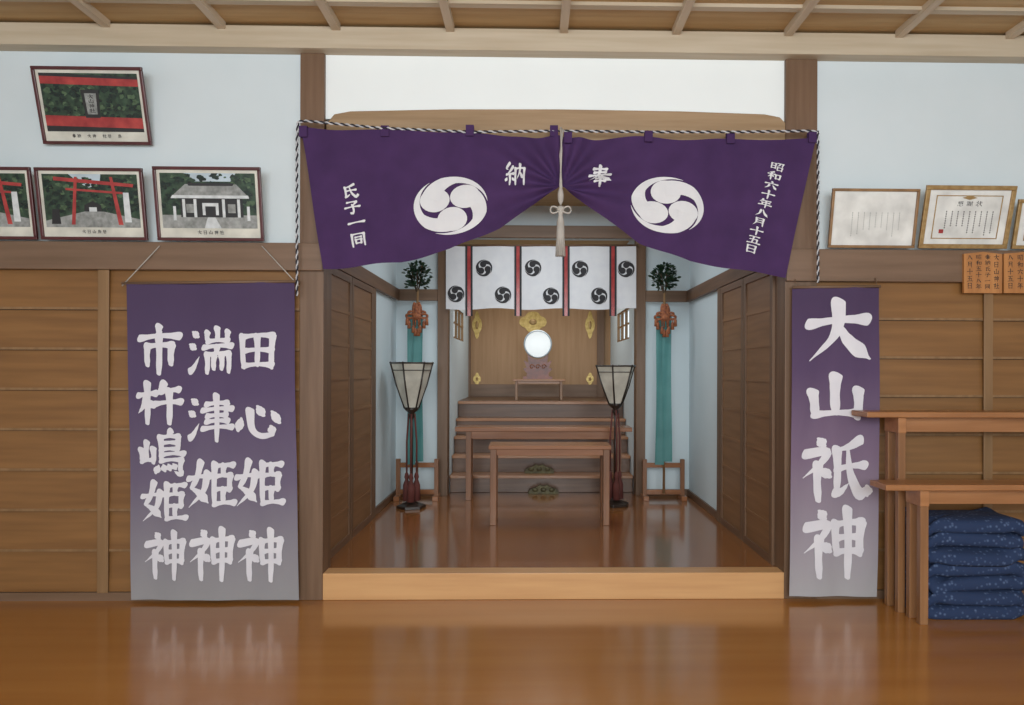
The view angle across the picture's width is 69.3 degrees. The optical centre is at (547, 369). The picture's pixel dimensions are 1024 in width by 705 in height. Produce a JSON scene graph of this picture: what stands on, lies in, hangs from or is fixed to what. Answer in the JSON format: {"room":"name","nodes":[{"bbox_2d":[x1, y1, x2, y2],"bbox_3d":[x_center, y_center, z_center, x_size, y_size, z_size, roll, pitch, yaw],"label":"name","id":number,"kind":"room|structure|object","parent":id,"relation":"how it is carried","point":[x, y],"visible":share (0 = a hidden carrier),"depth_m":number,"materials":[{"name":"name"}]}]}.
{"room":"house of worship","nodes":[
{"label":"house of worship","id":0,"kind":"room"},
{"bbox_2d":[362,263,395,505],"bbox_3d":[-1.505,-0.118,5.965,0.100,3.000,2.750,0,0,-1],"label":"wall","id":1,"kind":"structure","parent":0,"point":[385,305],"depth_m":6.68,"materials":[{"name":"paint"}]},
{"bbox_2d":[299,53,331,599],"bbox_3d":[-1.419,-0.261,4.531,0.144,3.285,0.180,0,0,-1],"label":"trim","id":2,"kind":"structure","parent":1,"relation":"attached to","point":[315,286],"depth_m":4.44,"materials":[{"name":"brown wood"}]},
{"bbox_2d":[331,269,351,557],"bbox_3d":[-1.420,0.276,4.982,0.028,1.897,0.718,0,0,-1],"label":"door","id":3,"kind":"structure","parent":1,"relation":"in","point":[341,316],"depth_m":5.09,"materials":[{"name":"brown wood"}]},
{"bbox_2d":[351,277,373,538],"bbox_3d":[-1.435,0.276,5.709,0.028,1.897,0.715,0,0,-1],"label":"door","id":4,"kind":"structure","parent":1,"relation":"in","point":[362,293],"depth_m":5.70,"materials":[{"name":"brown wood"}]},
{"bbox_2d":[338,266,399,300],"bbox_3d":[-1.435,-0.733,5.932,0.035,0.110,2.618,0,0,-1],"label":"trim","id":5,"kind":"structure","parent":1,"relation":"attached to","point":[360,273],"depth_m":6.04,"materials":[{"name":"brown wood"}]},
{"bbox_2d":[373,287,375,518],"bbox_3d":[-1.444,0.273,6.121,0.030,1.902,0.100,0,0,-1],"label":"trim","id":6,"kind":"structure","parent":1,"relation":"attached to","point":[374,337],"depth_m":6.12,"materials":[{"name":"brown wood"}]},
{"bbox_2d":[375,489,395,515],"bbox_3d":[-1.465,1.194,6.696,0.020,0.060,1.050,0,0,-1],"label":"trim","id":7,"kind":"structure","parent":1,"relation":"attached to","point":[389,498],"depth_m":6.64,"materials":[{"name":"brown wood"}]},
{"bbox_2d":[449,309,468,492],"bbox_3d":[-1.038,-0.071,8.515,0.080,2.592,2.330,0,0,-1],"label":"wall","id":8,"kind":"structure","parent":0,"point":[458,373],"depth_m":8.03,"materials":[{"name":"paint"}]},
{"bbox_2d":[437,250,449,495],"bbox_3d":[-1.023,-0.036,7.285,0.100,2.522,0.170,0,0,-1],"label":"trim","id":9,"kind":"structure","parent":8,"relation":"attached to","point":[443,361],"depth_m":7.20,"materials":[{"name":"brown wood"}]},
{"bbox_2d":[454,310,462,340],"bbox_3d":[-1.007,-0.506,8.281,0.030,0.340,1.100,0,0,-1],"label":"window","id":10,"kind":"structure","parent":8,"relation":"in","point":[455,311],"depth_m":8.44,"materials":[{"name":"brown wood"}]},
{"bbox_2d":[0,598,1023,704],"bbox_3d":[-0.021,1.437,0.750,8.800,0.100,7.500,0,0,-1],"label":"floor","id":11,"kind":"structure","parent":0,"point":[815,651],"depth_m":3.62,"materials":[{"name":"brown wood"}]},
{"bbox_2d":[852,410,1023,612],"bbox_3d":[2.913,0.820,4.347,2.188,1.154,0.210,0,0,-1],"label":"table","id":12,"kind":"object","parent":11,"relation":"on","point":[897,422],"visible":1,"depth_m":4.33,"materials":[{"name":"brown wood"}]},
{"bbox_2d":[870,480,1023,624],"bbox_3d":[2.921,1.012,4.130,2.180,0.771,0.195,0,0,-1],"label":"table","id":13,"kind":"object","parent":11,"relation":"on","point":[919,493],"visible":1,"depth_m":4.11,"materials":[{"name":"brown wood"}]},
{"bbox_2d":[894,593,1023,619],"bbox_3d":[2.393,1.354,4.316,0.626,0.083,0.384,0,0,-1],"label":"floor cushion","id":14,"kind":"object","parent":11,"relation":"on","point":[936,611],"visible":0.27,"depth_m":4.13,"materials":[{"name":"blue fabric"}]},
{"bbox_2d":[905,577,1023,607],"bbox_3d":[2.394,1.283,4.308,0.626,0.119,0.383,0,0,-1],"label":"floor cushion","id":15,"kind":"object","parent":14,"relation":"on","point":[1002,597],"visible":0.28,"depth_m":4.13,"materials":[{"name":"blue fabric"}]},
{"bbox_2d":[905,564,1023,592],"bbox_3d":[2.402,1.203,4.321,0.626,0.117,0.383,0,0,-1],"label":"floor cushion","id":16,"kind":"object","parent":15,"relation":"on","point":[936,583],"visible":0.37,"depth_m":4.14,"materials":[{"name":"blue fabric"}]},
{"bbox_2d":[905,555,1023,578],"bbox_3d":[2.411,1.122,4.320,0.627,0.119,0.382,0,0,-1],"label":"floor cushion","id":17,"kind":"object","parent":16,"relation":"on","point":[1017,569],"visible":0.34,"depth_m":4.13,"materials":[{"name":"blue fabric"}]},
{"bbox_2d":[905,543,1023,566],"bbox_3d":[2.394,1.042,4.309,0.622,0.118,0.385,0,0,-1],"label":"floor cushion","id":18,"kind":"object","parent":17,"relation":"on","point":[968,556],"visible":0.45,"depth_m":4.13,"materials":[{"name":"blue fabric"}]},
{"bbox_2d":[905,526,1023,548],"bbox_3d":[2.393,0.961,4.325,0.623,0.118,0.385,0,0,-1],"label":"floor cushion","id":19,"kind":"object","parent":18,"relation":"on","point":[1011,540],"visible":0.4,"depth_m":4.14,"materials":[{"name":"blue fabric"}]},
{"bbox_2d":[905,507,1023,536],"bbox_3d":[2.403,0.880,4.315,0.626,0.117,0.384,0,0,-1],"label":"floor cushion","id":20,"kind":"object","parent":19,"relation":"on","point":[984,519],"visible":0.7,"depth_m":4.14,"materials":[{"name":"blue fabric"}]},
{"bbox_2d":[0,51,1023,249],"bbox_3d":[-0.094,-0.328,4.559,8.800,3.430,0.120,0,0,-1],"label":"wall","id":21,"kind":"structure","parent":0,"point":[881,125],"depth_m":4.50,"materials":[{"name":"white paint"}]},
{"bbox_2d":[0,167,38,239],"bbox_3d":[-3.307,-0.972,4.312,0.620,0.410,0.089,0,0,-1],"label":"framed photo","id":22,"kind":"object","parent":21,"relation":"attached to","point":[18,220],"visible":1,"depth_m":4.32,"materials":[{"name":"multicoloured paper"}]},
{"bbox_2d":[0,173,29,226],"bbox_3d":[-3.307,-0.973,4.312,0.548,0.335,0.058,0,0,-1],"label":"print","id":23,"kind":"object","parent":22,"relation":"attached to","point":[14,187],"depth_m":4.31,"materials":[{"name":"multicoloured paper"}]},
{"bbox_2d":[33,167,148,239],"bbox_3d":[-2.664,-0.969,4.325,0.618,0.409,0.089,0,0,-1],"label":"framed photo","id":24,"kind":"object","parent":21,"relation":"attached to","point":[73,203],"visible":1,"depth_m":4.33,"materials":[{"name":"multicoloured paper"}]},
{"bbox_2d":[30,66,152,144],"bbox_3d":[-2.673,-1.550,4.345,0.636,0.419,0.138,0,0,-1],"label":"framed photo","id":25,"kind":"object","parent":21,"relation":"attached to","point":[92,105],"visible":1,"depth_m":4.34,"materials":[{"name":"multicoloured paper"}]},
{"bbox_2d":[97,270,109,592],"bbox_3d":[-2.646,0.365,4.408,0.065,1.925,0.014,0,0,-1],"label":"trim","id":26,"kind":"structure","parent":21,"relation":"attached to","point":[103,275],"depth_m":4.40,"materials":[{"name":"brown wood"}]},
{"bbox_2d":[0,270,299,600],"bbox_3d":[-2.993,0.389,4.423,3.004,1.975,0.030,0,0,-1],"label":"wall paneling","id":27,"kind":"structure","parent":21,"relation":"attached to","point":[49,318],"depth_m":4.42,"materials":[{"name":"brown wood"}]},
{"bbox_2d":[0,269,299,271],"bbox_3d":[-2.989,-0.681,4.423,3.004,0.165,0.030,0,0,-1],"label":"trim","id":28,"kind":"structure","parent":21,"relation":"attached to","point":[0,269],"depth_m":4.43,"materials":[{"name":"brown wood"}]},
{"bbox_2d":[0,241,323,270],"bbox_3d":[-2.917,-0.681,4.395,3.148,0.165,0.030,0,0,-1],"label":"trim","id":29,"kind":"structure","parent":21,"relation":"attached to","point":[56,255],"depth_m":4.39,"materials":[{"name":"brown wood"}]},
{"bbox_2d":[152,166,264,240],"bbox_3d":[-1.986,-0.973,4.339,0.622,0.421,0.089,0,0,-1],"label":"framed photo","id":30,"kind":"object","parent":21,"relation":"attached to","point":[192,203],"visible":1,"depth_m":4.34,"materials":[{"name":"paper"}]},
{"bbox_2d":[121,246,299,600],"bbox_3d":[-1.992,0.310,4.375,1.046,2.102,0.041,0,0,-1],"label":"banner","id":31,"kind":"object","parent":21,"relation":"hanging from","point":[214,516],"visible":1,"depth_m":4.37,"materials":[{"name":"purple fabric"}]},
{"bbox_2d":[0,22,1023,63],"bbox_3d":[-0.086,-1.963,4.449,8.800,0.130,0.100,0,0,-1],"label":"beam","id":32,"kind":"structure","parent":21,"relation":"attached to","point":[14,36],"depth_m":4.41,"materials":[{"name":"brown wood"}]},
{"bbox_2d":[68,0,1023,38],"bbox_3d":[0.173,-2.022,0.704,8.112,0.040,7.400,0,0,-1],"label":"trim","id":33,"kind":"structure","parent":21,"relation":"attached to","point":[929,6],"depth_m":4.21,"materials":[{"name":"brown wood"}]},
{"bbox_2d":[326,109,784,139],"bbox_3d":[0.062,-1.450,4.547,2.794,0.262,0.130,0,0,-1],"label":"trim","id":34,"kind":"structure","parent":21,"relation":"attached to","point":[452,119],"depth_m":4.49,"materials":[{"name":"brown wood"}]},
{"bbox_2d":[295,119,819,295],"bbox_3d":[0.070,-0.946,4.372,3.102,1.038,0.019,0,0,-1],"label":"rope","id":35,"kind":"object","parent":21,"relation":"attached to","point":[305,120],"visible":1,"depth_m":4.37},
{"bbox_2d":[299,125,816,277],"bbox_3d":[0.069,-0.999,4.380,3.060,0.890,0.075,0,0,-1],"label":"curtain","id":36,"kind":"object","parent":35,"relation":"hanging from","point":[383,195],"visible":0.99,"depth_m":4.37,"materials":[{"name":"purple fabric"}]},
{"bbox_2d":[549,127,571,256],"bbox_3d":[0.077,-1.044,4.317,0.131,0.761,0.060,0,0,-1],"label":"tie","id":37,"kind":"object","parent":36,"relation":"attached to","point":[560,234],"visible":1,"depth_m":4.31,"materials":[{"name":"white fabric"}]},
{"bbox_2d":[775,59,816,598],"bbox_3d":[1.540,-0.250,4.593,0.195,3.285,0.180,0,0,-1],"label":"pillar","id":38,"kind":"structure","parent":21,"relation":"attached to","point":[800,75],"depth_m":4.50,"materials":[{"name":"brown wood"}]},
{"bbox_2d":[789,278,880,596],"bbox_3d":[1.729,0.405,4.455,0.550,1.924,0.042,0,0,-1],"label":"banner","id":39,"kind":"object","parent":21,"relation":"hanging from","point":[834,506],"visible":0.98,"depth_m":4.45,"materials":[{"name":"purple fabric"}]},
{"bbox_2d":[827,188,920,247],"bbox_3d":[1.948,-0.905,4.422,0.524,0.343,0.088,0,0,-1],"label":"framed certificate","id":40,"kind":"object","parent":21,"relation":"attached to","point":[859,217],"visible":1,"depth_m":4.42,"materials":[{"name":"white paper"}]},
{"bbox_2d":[785,249,1023,282],"bbox_3d":[2.877,-0.630,4.516,2.862,0.195,0.030,0,0,-1],"label":"trim","id":41,"kind":"structure","parent":21,"relation":"attached to","point":[835,265],"depth_m":4.48,"materials":[{"name":"brown wood"}]},
{"bbox_2d":[875,282,953,282],"bbox_3d":[2.974,-0.630,4.548,2.667,0.195,0.030,0,0,-1],"label":"trim","id":42,"kind":"structure","parent":21,"relation":"attached to","point":[875,282],"depth_m":4.53,"materials":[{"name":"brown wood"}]},
{"bbox_2d":[816,282,1023,598],"bbox_3d":[2.970,0.432,4.548,2.667,1.930,0.030,0,0,-1],"label":"wall paneling","id":43,"kind":"structure","parent":21,"relation":"attached to","point":[931,334],"depth_m":4.53,"materials":[{"name":"brown wood"}]},
{"bbox_2d":[917,185,1017,248],"bbox_3d":[2.505,-0.912,4.419,0.539,0.359,0.118,0,0,-1],"label":"framed certificate","id":44,"kind":"object","parent":21,"relation":"attached to","point":[953,216],"visible":1,"depth_m":4.42,"materials":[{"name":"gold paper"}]},
{"bbox_2d":[925,191,1009,242],"bbox_3d":[2.505,-0.912,4.419,0.467,0.286,0.080,0,0,-1],"label":"print","id":45,"kind":"object","parent":44,"relation":"attached to","point":[950,216],"depth_m":4.42,"materials":[{"name":"paper"}]},
{"bbox_2d":[962,252,1001,293],"bbox_3d":[2.635,-0.590,4.486,0.232,0.250,0.020,0,0,-1],"label":"plaque","id":46,"kind":"object","parent":21,"relation":"attached to","point":[981,271],"visible":1,"depth_m":4.48,"materials":[{"name":"brown wood"}]},
{"bbox_2d":[983,293,992,508],"bbox_3d":[2.689,0.406,4.520,0.056,1.880,0.014,0,0,-1],"label":"trim","id":47,"kind":"structure","parent":21,"relation":"attached to","point":[987,297],"depth_m":4.51,"materials":[{"name":"brown wood"}]},
{"bbox_2d":[1002,252,1023,292],"bbox_3d":[2.893,-0.591,4.491,0.257,0.250,0.020,0,0,-1],"label":"plaque","id":48,"kind":"object","parent":21,"relation":"attached to","point":[1012,263],"visible":1,"depth_m":4.48,"materials":[{"name":"brown wood"}]},
{"bbox_2d":[1010,199,1023,248],"bbox_3d":[3.069,-0.874,4.446,0.530,0.287,0.088,0,0,-1],"label":"framed certificate","id":49,"kind":"object","parent":21,"relation":"attached to","point":[1017,242],"visible":1,"depth_m":4.44,"materials":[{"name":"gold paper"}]},
{"bbox_2d":[1017,205,1023,243],"bbox_3d":[3.069,-0.874,4.446,0.466,0.222,0.055,0,0,-1],"label":"print","id":50,"kind":"object","parent":49,"relation":"attached to","point":[1020,224],"depth_m":4.44,"materials":[{"name":"paper"}]},
{"bbox_2d":[0,0,1023,35],"bbox_3d":[-0.010,-2.068,0.810,9.000,0.050,7.620,0,0,-1],"label":"ceiling","id":51,"kind":"structure","parent":0,"point":[34,12],"depth_m":4.29,"materials":[{"name":"brown wood"}]},
{"bbox_2d":[0,0,1023,14],"bbox_3d":[-0.020,-2.033,1.310,8.800,0.020,5.670,0,0,-1],"label":"trim","id":52,"kind":"structure","parent":51,"relation":"attached to","point":[518,4],"depth_m":4.12,"materials":[{"name":"brown wood"}]},
{"bbox_2d":[459,397,606,400],"bbox_3d":[-0.090,0.787,8.940,1.840,0.881,1.320,0,0,-1],"label":"floor","id":53,"kind":"structure","parent":0,"point":[466,398],"depth_m":8.76,"materials":[{"name":"brown wood"}]},
{"bbox_2d":[512,379,564,399],"bbox_3d":[-0.103,0.226,8.655,0.608,0.241,0.250,0,0,-1],"label":"table","id":54,"kind":"object","parent":53,"relation":"on","point":[517,381],"visible":1,"depth_m":8.55,"materials":[{"name":"brown wood"}]},
{"bbox_2d":[523,330,551,378],"bbox_3d":[-0.113,-0.182,8.649,0.340,0.574,0.120,0,0,-1],"label":"mirror","id":55,"kind":"object","parent":54,"relation":"on","point":[537,343],"visible":1,"depth_m":8.64,"materials":[{"name":"silver metal"}]},
{"bbox_2d":[471,308,610,384],"bbox_3d":[-0.102,-0.067,9.640,2.000,2.592,0.080,0,0,-1],"label":"wall","id":56,"kind":"structure","parent":0,"point":[498,355],"depth_m":9.60,"materials":[{"name":"brown wood"}]},
{"bbox_2d":[468,316,470,396],"bbox_3d":[-1.024,-0.512,9.556,0.065,1.710,0.050,0,0,-1],"label":"trim","id":57,"kind":"structure","parent":56,"relation":"attached to","point":[469,318],"depth_m":9.53,"materials":[{"name":"brown wood"}]},
{"bbox_2d":[472,311,481,338],"bbox_3d":[-0.912,-0.582,9.574,0.130,0.363,0.017,0,0,-1],"label":"fitting","id":58,"kind":"object","parent":56,"relation":"attached to","point":[476,324],"visible":1,"depth_m":9.57,"materials":[{"name":"gold metal"}]},
{"bbox_2d":[473,373,480,383],"bbox_3d":[-0.912,0.117,9.574,0.104,0.168,0.017,0,0,-1],"label":"fitting","id":59,"kind":"object","parent":56,"relation":"attached to","point":[476,378],"visible":1,"depth_m":9.57,"materials":[{"name":"gold metal"}]},
{"bbox_2d":[519,312,546,331],"bbox_3d":[-0.188,-0.622,9.589,0.352,0.271,0.017,0,0,-1],"label":"fitting","id":60,"kind":"object","parent":56,"relation":"attached to","point":[532,321],"visible":0.93,"depth_m":9.59,"materials":[{"name":"gold metal"}]},
{"bbox_2d":[470,384,604,396],"bbox_3d":[-0.102,0.267,9.585,1.840,0.160,0.030,0,0,-1],"label":"trim","id":61,"kind":"structure","parent":56,"relation":"attached to","point":[476,390],"depth_m":9.57,"materials":[{"name":"brown wood"}]},
{"bbox_2d":[585,311,594,338],"bbox_3d":[0.552,-0.584,9.604,0.130,0.363,0.017,0,0,-1],"label":"fitting","id":62,"kind":"object","parent":56,"relation":"attached to","point":[589,324],"visible":1,"depth_m":9.60,"materials":[{"name":"gold metal"}]},
{"bbox_2d":[586,373,593,384],"bbox_3d":[0.552,0.117,9.604,0.104,0.168,0.017,0,0,-1],"label":"fitting","id":63,"kind":"object","parent":56,"relation":"attached to","point":[589,378],"visible":1,"depth_m":9.60,"materials":[{"name":"gold metal"}]},
{"bbox_2d":[597,310,603,396],"bbox_3d":[0.688,-0.506,9.591,0.091,1.710,0.050,0,0,-1],"label":"trim","id":64,"kind":"structure","parent":56,"relation":"attached to","point":[600,313],"depth_m":9.57,"materials":[{"name":"brown wood"}]},
{"bbox_2d":[396,206,689,488],"bbox_3d":[-0.043,-0.192,7.321,2.880,2.842,0.100,0,0,-1],"label":"wall","id":65,"kind":"structure","parent":0,"point":[534,215],"depth_m":7.29,"materials":[{"name":"paint"}]},
{"bbox_2d":[399,289,437,300],"bbox_3d":[-1.256,-0.732,7.225,0.375,0.110,0.040,0,0,-1],"label":"trim","id":66,"kind":"structure","parent":65,"relation":"attached to","point":[404,294],"depth_m":7.21,"materials":[{"name":"brown wood"}]},
{"bbox_2d":[446,244,637,315],"bbox_3d":[-0.062,-0.875,7.194,1.888,0.707,0.023,0,0,-1],"label":"curtain","id":67,"kind":"object","parent":65,"relation":"hanging from","point":[518,277],"visible":0.99,"depth_m":7.19,"materials":[{"name":"white fabric"}]},
{"bbox_2d":[478,225,632,238],"bbox_3d":[-0.037,-1.353,7.250,2.880,0.120,0.039,0,0,-1],"label":"trim","id":68,"kind":"structure","parent":65,"relation":"attached to","point":[507,231],"depth_m":7.23,"materials":[{"name":"brown wood"}]},
{"bbox_2d":[646,290,686,301],"bbox_3d":[1.163,-0.724,7.276,0.405,0.110,0.040,0,0,-1],"label":"trim","id":69,"kind":"structure","parent":65,"relation":"attached to","point":[651,296],"depth_m":7.26,"materials":[{"name":"brown wood"}]},
{"bbox_2d":[647,489,686,494],"bbox_3d":[1.173,1.203,7.286,0.440,0.060,0.019,0,0,-1],"label":"trim","id":70,"kind":"structure","parent":65,"relation":"attached to","point":[685,489],"depth_m":7.28,"materials":[{"name":"brown wood"}]},
{"bbox_2d":[462,240,628,243],"bbox_3d":[-0.074,-1.388,8.525,2.000,0.050,2.310,0,0,-1],"label":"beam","id":71,"kind":"structure","parent":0,"point":[470,241],"depth_m":7.90,"materials":[{"name":"brown wood"}]},
{"bbox_2d":[329,492,775,567],"bbox_3d":[-0.030,1.308,6.451,2.880,0.158,3.700,0,0,-1],"label":"floor","id":72,"kind":"structure","parent":0,"point":[563,529],"depth_m":5.45,"materials":[{"name":"brown wood"}]},
{"bbox_2d":[389,361,433,509],"bbox_3d":[-1.208,0.575,6.576,0.381,1.299,0.380,0,0,-1],"label":"lantern","id":73,"kind":"object","parent":72,"relation":"on","point":[411,379],"visible":1,"depth_m":6.51,"materials":[{"name":"paint"}]},
{"bbox_2d":[393,260,440,501],"bbox_3d":[-1.227,0.092,6.986,0.412,2.266,0.240,0,0,-1],"label":"stand","id":74,"kind":"object","parent":72,"relation":"on","point":[414,321],"visible":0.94,"depth_m":6.94,"materials":[{"name":"teal fabric"}]},
{"bbox_2d":[450,401,632,491],"bbox_3d":[-0.067,0.788,7.832,1.832,0.880,0.894,0,0,-1],"label":"stairs","id":75,"kind":"structure","parent":72,"relation":"on","point":[572,473],"depth_m":7.65,"materials":[{"name":"brown wood"}]},
{"bbox_2d":[525,464,553,472],"bbox_3d":[-0.084,1.008,7.544,0.300,0.090,0.051,0,0,-1],"label":"bronze ornament","id":76,"kind":"object","parent":75,"relation":"on","point":[536,468],"visible":1,"depth_m":7.53,"materials":[{"name":"gold metal"}]},
{"bbox_2d":[455,425,631,499],"bbox_3d":[-0.038,0.884,7.086,1.665,0.689,0.270,0,0,-1],"label":"table","id":77,"kind":"object","parent":72,"relation":"on","point":[472,431],"visible":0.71,"depth_m":6.97,"materials":[{"name":"brown wood"}]},
{"bbox_2d":[528,484,558,493],"bbox_3d":[-0.040,1.184,7.345,0.300,0.090,0.051,0,0,-1],"label":"bronze ornament","id":78,"kind":"object","parent":72,"relation":"on","point":[540,489],"visible":1,"depth_m":7.33,"materials":[{"name":"gold metal"}]},
{"bbox_2d":[489,442,610,524],"bbox_3d":[0.016,0.913,5.992,0.970,0.632,0.320,0,0,-1],"label":"table","id":79,"kind":"object","parent":72,"relation":"on","point":[602,449],"visible":1,"depth_m":5.86,"materials":[{"name":"brown wood"}]},
{"bbox_2d":[595,365,635,507],"bbox_3d":[0.617,0.591,6.714,0.381,1.280,0.380,0,0,-1],"label":"lantern","id":80,"kind":"object","parent":72,"relation":"on","point":[615,380],"visible":0.91,"depth_m":6.65,"materials":[{"name":"paint"}]},
{"bbox_2d":[640,262,686,501],"bbox_3d":[1.107,0.101,7.035,0.412,2.264,0.240,0,0,-1],"label":"stand","id":81,"kind":"object","parent":72,"relation":"on","point":[663,319],"visible":1,"depth_m":7.00,"materials":[{"name":"teal fabric"}]},
{"bbox_2d":[323,567,783,599],"bbox_3d":[0.043,1.307,4.537,2.790,0.160,0.130,0,0,-1],"label":"trim","id":82,"kind":"structure","parent":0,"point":[556,582],"depth_m":4.48,"materials":[{"name":"brown wood"}]},
{"bbox_2d":[532,186,586,205],"bbox_3d":[-0.010,-1.638,5.996,3.080,0.050,2.750,0,0,-1],"label":"ceiling","id":83,"kind":"structure","parent":0,"point":[551,199],"depth_m":7.04,"materials":[{"name":"brown wood"}]},
{"bbox_2d":[611,241,634,492],"bbox_3d":[0.881,-0.064,8.555,0.080,2.592,2.330,0,0,-1],"label":"wall","id":84,"kind":"structure","parent":0,"point":[622,352],"depth_m":7.81,"materials":[{"name":"paint"}]},
{"bbox_2d":[617,308,628,341],"bbox_3d":[0.863,-0.500,8.320,0.030,0.340,1.100,0,0,-1],"label":"window","id":85,"kind":"structure","parent":84,"relation":"in","point":[626,324],"depth_m":8.48,"materials":[{"name":"brown wood"}]},
{"bbox_2d":[634,241,645,495],"bbox_3d":[0.912,-0.029,7.326,0.090,2.522,0.170,0,0,-1],"label":"trim","id":86,"kind":"structure","parent":84,"relation":"attached to","point":[640,310],"depth_m":7.24,"materials":[{"name":"brown wood"}]},
{"bbox_2d":[689,261,728,509],"bbox_3d":[1.474,-0.108,6.027,0.100,3.000,2.750,0,0,-1],"label":"wall","id":87,"kind":"structure","parent":0,"point":[702,310],"depth_m":6.70,"materials":[{"name":"paint"}]},
{"bbox_2d":[687,489,716,518],"bbox_3d":[1.396,1.204,6.681,0.020,0.060,1.200,0,0,-1],"label":"trim","id":88,"kind":"structure","parent":87,"relation":"attached to","point":[698,500],"depth_m":6.62,"materials":[{"name":"brown wood"}]},
{"bbox_2d":[717,287,720,521],"bbox_3d":[1.408,0.283,6.031,0.030,1.902,0.100,0,0,-1],"label":"trim","id":89,"kind":"structure","parent":87,"relation":"attached to","point":[718,289],"depth_m":6.03,"materials":[{"name":"brown wood"}]},
{"bbox_2d":[687,269,755,301],"bbox_3d":[1.410,-0.723,5.992,0.035,0.110,2.618,0,0,-1],"label":"trim","id":90,"kind":"structure","parent":87,"relation":"attached to","point":[729,276],"depth_m":6.09,"materials":[{"name":"brown wood"}]},
{"bbox_2d":[720,278,742,540],"bbox_3d":[1.415,0.285,5.658,0.028,1.897,0.635,0,0,-1],"label":"door","id":91,"kind":"structure","parent":87,"relation":"in","point":[731,308],"depth_m":5.65,"materials":[{"name":"brown wood"}]},
{"bbox_2d":[742,272,775,564],"bbox_3d":[1.429,0.285,5.007,0.028,1.897,0.648,0,0,-1],"label":"door","id":92,"kind":"structure","parent":87,"relation":"in","point":[759,289],"depth_m":4.96,"materials":[{"name":"brown wood"}]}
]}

